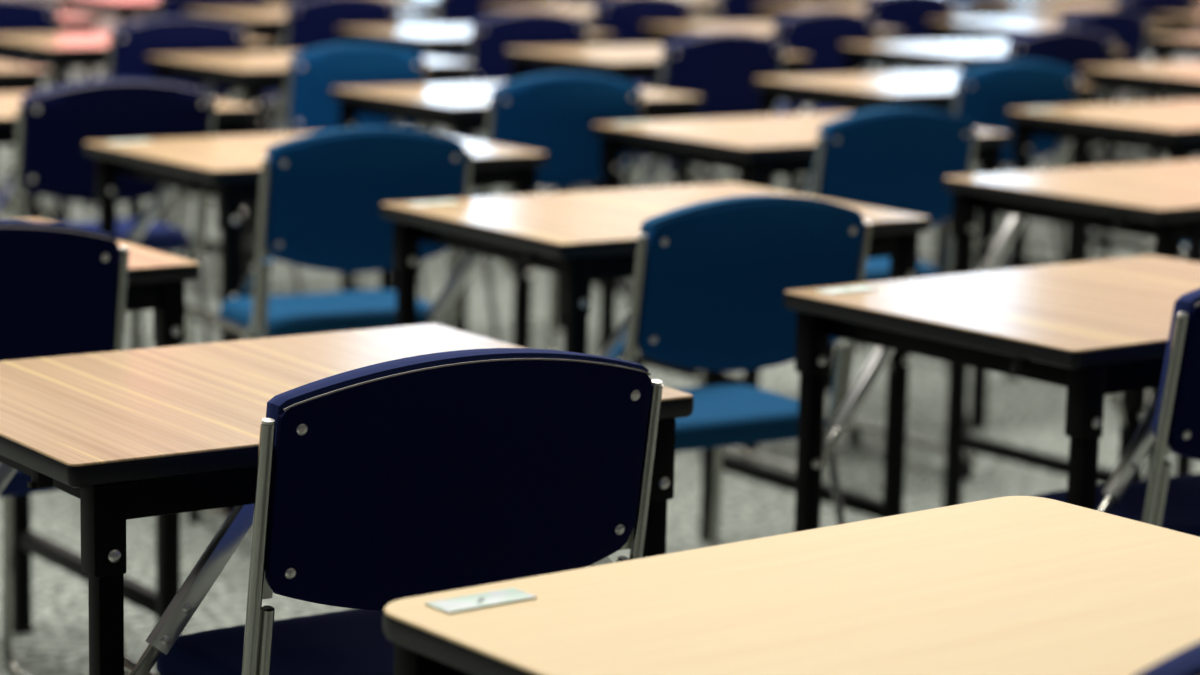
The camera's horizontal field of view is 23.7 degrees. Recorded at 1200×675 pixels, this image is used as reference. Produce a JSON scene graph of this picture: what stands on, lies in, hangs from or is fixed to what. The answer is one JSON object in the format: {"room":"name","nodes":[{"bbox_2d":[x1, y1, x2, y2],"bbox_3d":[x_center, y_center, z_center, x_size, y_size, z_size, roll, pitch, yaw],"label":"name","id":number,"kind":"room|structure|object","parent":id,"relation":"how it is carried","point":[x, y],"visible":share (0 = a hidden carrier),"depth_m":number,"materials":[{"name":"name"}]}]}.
{"room":"classroom","nodes":[
{"label":"classroom","id":0,"kind":"room"},
{"bbox_2d":[0,56,1199,674],"bbox_3d":[-0.319,0.129,7.654,20.800,0.100,20.900,-6,12,-36],"label":"floor","id":1,"kind":"structure","parent":0,"point":[1022,412],"depth_m":6.56,"materials":[{"name":"grey carpet"}]},
{"bbox_2d":[0,61,49,218],"bbox_3d":[-2.079,-0.420,8.197,0.815,0.722,0.604,-6,12,-36],"label":"desk","id":2,"kind":"object","parent":1,"relation":"on","point":[14,78],"visible":0.27,"depth_m":8.11,"materials":[{"name":"beige wood"}]},
{"bbox_2d":[0,0,59,222],"bbox_3d":[-2.187,-0.776,9.942,0.500,0.837,0.488,-6,12,-36],"label":"chair","id":3,"kind":"object","parent":1,"relation":"on","point":[16,16],"visible":0.27,"depth_m":9.81,"materials":[{"name":"blue plastic"}]},
{"bbox_2d":[21,12,102,211],"bbox_3d":[-2.355,-0.840,10.645,0.815,0.722,0.604,-6,12,-36],"label":"desk","id":4,"kind":"object","parent":1,"relation":"on","point":[68,23],"visible":0.16,"depth_m":10.56,"materials":[{"name":"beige wood"}]},
{"bbox_2d":[0,220,128,674],"bbox_3d":[-0.998,0.224,4.196,0.500,0.837,0.488,-6,12,-36],"label":"chair","id":5,"kind":"object","parent":1,"relation":"on","point":[63,288],"visible":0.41,"depth_m":4.08,"materials":[{"name":"blue plastic"}]},
{"bbox_2d":[12,219,199,674],"bbox_3d":[-1.132,0.228,4.496,0.815,0.722,0.604,-6,12,-35],"label":"desk","id":6,"kind":"object","parent":1,"relation":"on","point":[155,279],"visible":0.35,"depth_m":4.49,"materials":[{"name":"beige wood"}]},
{"bbox_2d":[11,79,216,349],"bbox_3d":[-1.203,-0.199,6.665,0.500,0.837,0.488,-6,12,-36],"label":"chair","id":7,"kind":"object","parent":1,"relation":"on","point":[54,124],"visible":0.56,"depth_m":6.45,"materials":[{"name":"blue plastic"}]},
{"bbox_2d":[0,92,256,349],"bbox_3d":[-1.363,-0.229,7.165,0.815,0.722,0.604,-6,12,-36],"label":"desk","id":8,"kind":"object","parent":1,"relation":"on","point":[231,119],"visible":0.19,"depth_m":7.08,"materials":[{"name":"beige wood"}]},
{"bbox_2d":[0,32,274,231],"bbox_3d":[-1.592,-0.638,9.549,0.815,0.722,0.604,-6,12,-36],"label":"desk","id":9,"kind":"object","parent":1,"relation":"on","point":[63,51],"visible":0.22,"depth_m":9.23,"materials":[{"name":"beige wood"}]},
{"bbox_2d":[47,16,248,276],"bbox_3d":[-1.425,-0.611,9.071,0.500,0.837,0.488,-6,12,-38],"label":"chair","id":10,"kind":"object","parent":1,"relation":"on","point":[129,44],"visible":0.34,"depth_m":8.85,"materials":[{"name":"blue plastic"}]},
{"bbox_2d":[55,0,288,131],"bbox_3d":[-1.833,-1.095,12.218,0.815,0.722,0.604,-6,12,-36],"label":"desk","id":11,"kind":"object","parent":1,"relation":"on","point":[125,10],"visible":0.17,"depth_m":11.85,"materials":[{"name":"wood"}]},
{"bbox_2d":[157,0,271,101],"bbox_3d":[-1.637,-1.041,11.581,0.500,0.837,0.488,-5,11,-33],"label":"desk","id":12,"kind":"object","parent":1,"relation":"on","point":[165,8],"visible":0.05,"depth_m":11.34,"materials":[{"name":"blue"}]},
{"bbox_2d":[219,36,282,123],"bbox_3d":[-1.393,-1.356,13.817,0.815,0.722,0.604,-6,12,-36],"label":"desk","id":13,"kind":"object","parent":1,"relation":"on","point":[229,96],"visible":0.02,"depth_m":13.43,"materials":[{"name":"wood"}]},
{"bbox_2d":[147,52,474,296],"bbox_3d":[-0.894,-0.497,8.809,0.815,0.722,0.604,-6,12,-36],"label":"desk","id":14,"kind":"object","parent":1,"relation":"on","point":[253,73],"visible":0.21,"depth_m":8.56,"materials":[{"name":"beige wood"}]},
{"bbox_2d":[183,8,438,133],"bbox_3d":[-1.144,-0.922,11.288,0.815,0.722,0.604,-6,12,-36],"label":"desk","id":15,"kind":"object","parent":1,"relation":"on","point":[267,23],"visible":0.12,"depth_m":10.98,"materials":[{"name":"beige wood"}]},
{"bbox_2d":[228,0,399,115],"bbox_3d":[-1.060,-0.874,10.671,0.500,0.837,0.488,-6,12,-38],"label":"chair","id":16,"kind":"object","parent":1,"relation":"on","point":[309,24],"visible":0.28,"depth_m":10.43,"materials":[{"name":"blue plastic"}]},
{"bbox_2d":[84,132,547,512],"bbox_3d":[-0.623,-0.056,6.235,0.815,0.725,0.604,-6,12,-35],"label":"desk","id":17,"kind":"object","parent":1,"relation":"on","point":[228,168],"visible":0.38,"depth_m":6.10,"materials":[{"name":"beige wood"}]},
{"bbox_2d":[218,42,428,306],"bbox_3d":[-0.772,-0.425,8.056,0.445,0.837,0.488,-5,12,-33],"label":"chair","id":18,"kind":"object","parent":1,"relation":"on","point":[309,106],"visible":0.29,"depth_m":7.82,"materials":[{"name":"blue plastic"}]},
{"bbox_2d":[185,127,472,534],"bbox_3d":[-0.537,-0.018,5.685,0.445,0.837,0.488,-4,11,-29],"label":"chair","id":19,"kind":"object","parent":1,"relation":"on","point":[322,194],"visible":0.64,"depth_m":5.48,"materials":[{"name":"blue plastic"}]},
{"bbox_2d":[0,323,693,674],"bbox_3d":[-0.397,0.412,3.506,0.815,0.722,0.604,-5,12,-35],"label":"desk","id":20,"kind":"object","parent":1,"relation":"on","point":[146,432],"visible":0.58,"depth_m":3.21,"materials":[{"name":"beige wood"}]},
{"bbox_2d":[124,348,662,674],"bbox_3d":[-0.246,0.400,3.251,0.500,0.837,0.488,-5,11,-33],"label":"chair","id":21,"kind":"object","parent":1,"relation":"on","point":[378,485],"visible":0.71,"depth_m":3.05,"materials":[{"name":"blue plastic"}]},
{"bbox_2d":[391,0,553,140],"bbox_3d":[-0.716,-1.186,12.903,0.815,0.722,0.604,-6,12,-36],"label":"desk","id":22,"kind":"object","parent":1,"relation":"on","point":[414,6],"visible":0.06,"depth_m":12.45,"materials":[{"name":"beige wood"}]},
{"bbox_2d":[337,25,614,195],"bbox_3d":[-0.457,-0.756,10.394,0.815,0.722,0.604,-6,12,-36],"label":"desk","id":23,"kind":"object","parent":1,"relation":"on","point":[434,41],"visible":0.16,"depth_m":10.15,"materials":[{"name":"beige wood"}]},
{"bbox_2d":[436,0,538,141],"bbox_3d":[-0.575,-1.146,12.338,0.500,0.837,0.488,-5,11,-33],"label":"chair","id":24,"kind":"object","parent":1,"relation":"on","point":[450,12],"visible":0.1,"depth_m":12.08,"materials":[{"name":"blue plastic"}]},
{"bbox_2d":[422,11,587,195],"bbox_3d":[-0.356,-0.716,9.826,0.500,0.837,0.488,-7,12,-39],"label":"chair","id":25,"kind":"object","parent":1,"relation":"on","point":[490,36],"visible":0.29,"depth_m":9.58,"materials":[{"name":"blue"}]},
{"bbox_2d":[456,0,558,57],"bbox_3d":[-0.260,-1.449,14.514,0.815,0.722,0.604,-6,12,-36],"label":"desk","id":26,"kind":"object","parent":1,"relation":"on","point":[555,1],"visible":0.02,"depth_m":14.82,"materials":[{"name":"beige wood"}]},
{"bbox_2d":[331,82,701,331],"bbox_3d":[-0.233,-0.307,7.774,0.815,0.722,0.604,-6,12,-36],"label":"desk","id":27,"kind":"object","parent":1,"relation":"on","point":[461,108],"visible":0.32,"depth_m":7.63,"materials":[{"name":"beige wood"}]},
{"bbox_2d":[480,72,644,349],"bbox_3d":[-0.179,-0.259,7.152,0.445,0.837,0.488,-5,11,-31],"label":"chair","id":28,"kind":"object","parent":1,"relation":"on","point":[554,114],"visible":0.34,"depth_m":6.94,"materials":[{"name":"blue plastic"}]},
{"bbox_2d":[563,0,599,4],"bbox_3d":[-0.075,-1.402,13.914,0.500,0.837,0.488,-6,12,-36],"label":"desk","id":29,"kind":"object","parent":1,"relation":"on","point":[566,2],"visible":0.02,"depth_m":13.64,"materials":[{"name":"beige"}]},
{"bbox_2d":[483,5,722,191],"bbox_3d":[0.005,-1.017,11.997,0.815,0.722,0.604,-6,12,-36],"label":"desk","id":30,"kind":"object","parent":1,"relation":"on","point":[585,12],"visible":0.12,"depth_m":11.88,"materials":[{"name":"beige wood"}]},
{"bbox_2d":[537,0,693,193],"bbox_3d":[0.049,-0.936,11.179,0.500,0.837,0.488,-7,12,-39],"label":"chair","id":31,"kind":"object","parent":1,"relation":"on","point":[623,18],"visible":0.21,"depth_m":10.95,"materials":[{"name":"blue plastic"}]},
{"bbox_2d":[380,183,929,542],"bbox_3d":[0.093,0.122,5.274,0.815,0.725,0.604,-5,12,-34],"label":"desk","id":32,"kind":"object","parent":1,"relation":"on","point":[584,237],"visible":0.56,"depth_m":5.20,"materials":[{"name":"beige wood"}]},
{"bbox_2d":[505,45,809,278],"bbox_3d":[0.182,-0.584,9.465,0.815,0.722,0.604,-6,12,-36],"label":"desk","id":33,"kind":"object","parent":1,"relation":"on","point":[633,63],"visible":0.22,"depth_m":9.28,"materials":[{"name":"beige wood"}]},
{"bbox_2d":[574,31,785,191],"bbox_3d":[0.260,-0.547,8.910,0.500,0.837,0.488,-7,12,-39],"label":"chair","id":34,"kind":"object","parent":1,"relation":"on","point":[722,67],"visible":0.37,"depth_m":8.71,"materials":[{"name":"blue plastic"}]},
{"bbox_2d":[600,0,808,10],"bbox_3d":[0.476,-1.264,13.521,0.815,0.722,0.604,-6,12,-36],"label":"desk","id":35,"kind":"object","parent":1,"relation":"on","point":[710,5],"visible":0.06,"depth_m":13.11,"materials":[{"name":"beige wood"}]},
{"bbox_2d":[625,195,870,545],"bbox_3d":[0.147,0.161,4.715,0.445,0.837,0.488,-4,11,-31],"label":"chair","id":36,"kind":"object","parent":1,"relation":"on","point":[711,279],"visible":0.62,"depth_m":4.52,"materials":[{"name":"blue plastic"}]},
{"bbox_2d":[716,0,800,22],"bbox_3d":[0.595,-1.217,12.910,0.500,0.837,0.488,-7,12,-39],"label":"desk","id":37,"kind":"object","parent":1,"relation":"on","point":[734,11],"visible":0.06,"depth_m":12.65,"materials":[{"name":"blue"}]},
{"bbox_2d":[641,22,902,186],"bbox_3d":[0.651,-0.830,10.975,0.815,0.722,0.604,-6,12,-36],"label":"desk","id":38,"kind":"object","parent":1,"relation":"on","point":[656,34],"visible":0.12,"depth_m":10.86,"materials":[{"name":"beige wood"}]},
{"bbox_2d":[695,9,877,190],"bbox_3d":[0.683,-0.777,10.323,0.500,0.837,0.488,-7,12,-39],"label":"chair","id":39,"kind":"object","parent":1,"relation":"on","point":[818,34],"visible":0.27,"depth_m":10.12,"materials":[{"name":"blue plastic"}]},
{"bbox_2d":[382,496,1199,674],"bbox_3d":[0.296,0.593,2.524,0.816,0.725,0.604,-6,12,-37],"label":"desk","id":40,"kind":"object","parent":1,"relation":"on","point":[1007,585],"visible":1,"depth_m":2.47,"materials":[{"name":"brown wood"}]},
{"bbox_2d":[592,112,1009,460],"bbox_3d":[0.475,-0.148,6.919,0.815,0.725,0.604,-6,12,-36],"label":"desk","id":41,"kind":"object","parent":1,"relation":"on","point":[761,147],"visible":0.41,"depth_m":6.81,"materials":[{"name":"beige wood"}]},
{"bbox_2d":[697,107,977,481],"bbox_3d":[0.540,-0.112,6.379,0.445,0.837,0.488,-5,11,-33],"label":"chair","id":42,"kind":"object","parent":1,"relation":"on","point":[898,159],"visible":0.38,"depth_m":6.18,"materials":[{"name":"blue plastic"}]},
{"bbox_2d":[807,0,919,71],"bbox_3d":[1.513,-1.379,14.331,0.815,0.722,0.604,-6,12,-36],"label":"desk","id":43,"kind":"object","parent":1,"relation":"on","point":[810,2],"visible":0.02,"depth_m":14.18,"materials":[{"name":"beige wood"}]},
{"bbox_2d":[753,4,982,70],"bbox_3d":[1.167,-1.086,12.556,0.815,0.722,0.604,-6,12,-36],"label":"desk","id":44,"kind":"object","parent":1,"relation":"on","point":[766,13],"visible":0.14,"depth_m":12.46,"materials":[{"name":"beige wood"}]},
{"bbox_2d":[797,0,954,186],"bbox_3d":[1.162,-1.041,11.947,0.500,0.837,0.488,-6,12,-37],"label":"chair","id":45,"kind":"object","parent":1,"relation":"on","point":[909,16],"visible":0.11,"depth_m":11.75,"materials":[{"name":"blue"}]},
{"bbox_2d":[754,71,1094,274],"bbox_3d":[0.948,-0.396,8.457,0.815,0.722,0.604,-6,12,-36],"label":"desk","id":46,"kind":"object","parent":1,"relation":"on","point":[930,90],"visible":0.3,"depth_m":8.34,"materials":[{"name":"beige wood"}]},
{"bbox_2d":[855,60,1081,371],"bbox_3d":[1.030,-0.365,7.936,0.445,0.837,0.488,-5,11,-32],"label":"chair","id":47,"kind":"object","parent":1,"relation":"on","point":[983,95],"visible":0.38,"depth_m":7.72,"materials":[{"name":"blue plastic"}]},
{"bbox_2d":[952,0,1010,17],"bbox_3d":[1.682,-1.330,13.723,0.445,0.837,0.488,-7,12,-39],"label":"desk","id":48,"kind":"object","parent":1,"relation":"on","point":[959,4],"visible":0.02,"depth_m":13.47,"materials":[{"name":"white"}]},
{"bbox_2d":[840,40,1125,254],"bbox_3d":[1.339,-0.663,10.081,0.815,0.722,0.604,-6,12,-36],"label":"desk","id":49,"kind":"object","parent":1,"relation":"on","point":[939,55],"visible":0.3,"depth_m":9.93,"materials":[{"name":"beige wood"}]},
{"bbox_2d":[784,255,1199,531],"bbox_3d":[0.770,0.294,4.346,0.815,0.725,0.604,-6,12,-37],"label":"desk","id":50,"kind":"object","parent":1,"relation":"on","point":[1096,329],"visible":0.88,"depth_m":4.17,"materials":[{"name":"beige wood"}]},
{"bbox_2d":[918,28,1115,269],"bbox_3d":[1.395,-0.625,9.523,0.500,0.837,0.488,-6,12,-37],"label":"chair","id":51,"kind":"object","parent":1,"relation":"on","point":[1072,48],"visible":0.25,"depth_m":9.32,"materials":[{"name":"blue plastic"}]},
{"bbox_2d":[927,17,1171,170],"bbox_3d":[1.834,-0.935,11.756,0.815,0.722,0.604,-6,12,-36],"label":"desk","id":52,"kind":"object","parent":1,"relation":"on","point":[981,28],"visible":0.19,"depth_m":11.62,"materials":[{"name":"beige wood"}]},
{"bbox_2d":[972,8,1150,234],"bbox_3d":[1.774,-0.847,10.880,0.500,0.837,0.488,-7,12,-39],"label":"chair","id":53,"kind":"object","parent":1,"relation":"on","point":[1130,29],"visible":0.21,"depth_m":10.73,"materials":[{"name":"blue plastic"}]},
{"bbox_2d":[943,160,1199,506],"bbox_3d":[1.202,0.036,5.937,0.815,0.722,0.604,-6,12,-36],"label":"desk","id":54,"kind":"object","parent":1,"relation":"on","point":[1160,201],"visible":0.52,"depth_m":5.82,"materials":[{"name":"beige wood"}]},
{"bbox_2d":[970,0,1176,159],"bbox_3d":[2.220,-1.202,13.377,0.815,0.722,0.604,-6,12,-36],"label":"desk","id":55,"kind":"object","parent":1,"relation":"on","point":[1021,8],"visible":0.17,"depth_m":13.19,"materials":[{"name":"beige wood"}]},
{"bbox_2d":[1004,100,1199,379],"bbox_3d":[1.567,-0.235,7.580,0.815,0.725,0.604,-6,12,-36],"label":"desk","id":56,"kind":"object","parent":1,"relation":"on","point":[1173,127],"visible":0.48,"depth_m":7.42,"materials":[{"name":"beige wood"}]},
{"bbox_2d":[1035,288,1199,536],"bbox_3d":[0.864,0.285,4.076,0.500,0.837,0.488,-5,11,-31],"label":"chair","id":57,"kind":"object","parent":1,"relation":"on","point":[1164,500],"visible":0.41,"depth_m":3.80,"materials":[{"name":"blue plastic"}]},
{"bbox_2d":[1044,0,1197,166],"bbox_3d":[2.342,-1.152,12.756,0.500,0.837,0.488,-5,12,-35],"label":"chair","id":58,"kind":"object","parent":1,"relation":"on","point":[1149,8],"visible":0.12,"depth_m":12.57,"materials":[{"name":"blue plastic"}]},
{"bbox_2d":[1109,0,1151,95],"bbox_3d":[2.563,-1.484,15.090,0.815,0.722,0.604,-6,12,-36],"label":"desk","id":59,"kind":"object","parent":1,"relation":"on","point":[1118,91],"visible":0.02,"depth_m":15.24,"materials":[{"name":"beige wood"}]},
{"bbox_2d":[1078,63,1199,261],"bbox_3d":[2.031,-0.501,9.214,0.815,0.722,0.604,-6,12,-36],"label":"desk","id":60,"kind":"object","parent":1,"relation":"on","point":[1176,79],"visible":0.58,"depth_m":9.10,"materials":[{"name":"beige wood"}]},
{"bbox_2d":[1114,0,1180,100],"bbox_3d":[2.662,-1.440,14.499,0.500,0.837,0.488,-5,12,-34],"label":"chair","id":61,"kind":"object","parent":1,"relation":"on","point":[1146,53],"visible":0.02,"depth_m":14.42,"materials":[{"name":"blue plastic"}]},
{"bbox_2d":[1138,242,1187,414],"bbox_3d":[1.653,-0.202,7.055,0.445,0.837,0.488,-6,12,-36],"label":"chair","id":62,"kind":"object","parent":1,"relation":"on","point":[1145,247],"visible":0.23,"depth_m":7.08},
{"bbox_2d":[1136,642,1199,674],"bbox_3d":[0.450,0.575,2.309,0.500,0.837,0.488,-6,12,-36],"label":"chair","id":63,"kind":"object","parent":1,"relation":"on","point":[1186,661],"visible":1,"depth_m":1.99,"materials":[{"name":"blue plastic"}]},
{"bbox_2d":[1149,35,1199,162],"bbox_3d":[2.595,-0.784,10.964,0.815,0.722,0.604,-6,12,-36],"label":"desk","id":64,"kind":"object","parent":1,"relation":"on","point":[1188,46],"visible":0.27,"depth_m":10.90,"materials":[{"name":"beige wood"}]},
{"bbox_2d":[1152,14,1199,63],"bbox_3d":[2.908,-1.043,12.533,0.815,0.722,0.604,-6,12,-36],"label":"desk","id":65,"kind":"object","parent":1,"relation":"on","point":[1188,24],"visible":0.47,"depth_m":12.41,"materials":[{"name":"beige wood"}]},
{"bbox_2d":[1164,0,1199,95],"bbox_3d":[3.270,-1.307,14.136,0.815,0.722,0.604,-6,12,-36],"label":"desk","id":66,"kind":"object","parent":1,"relation":"on","point":[1198,4],"visible":0.04,"depth_m":13.98,"materials":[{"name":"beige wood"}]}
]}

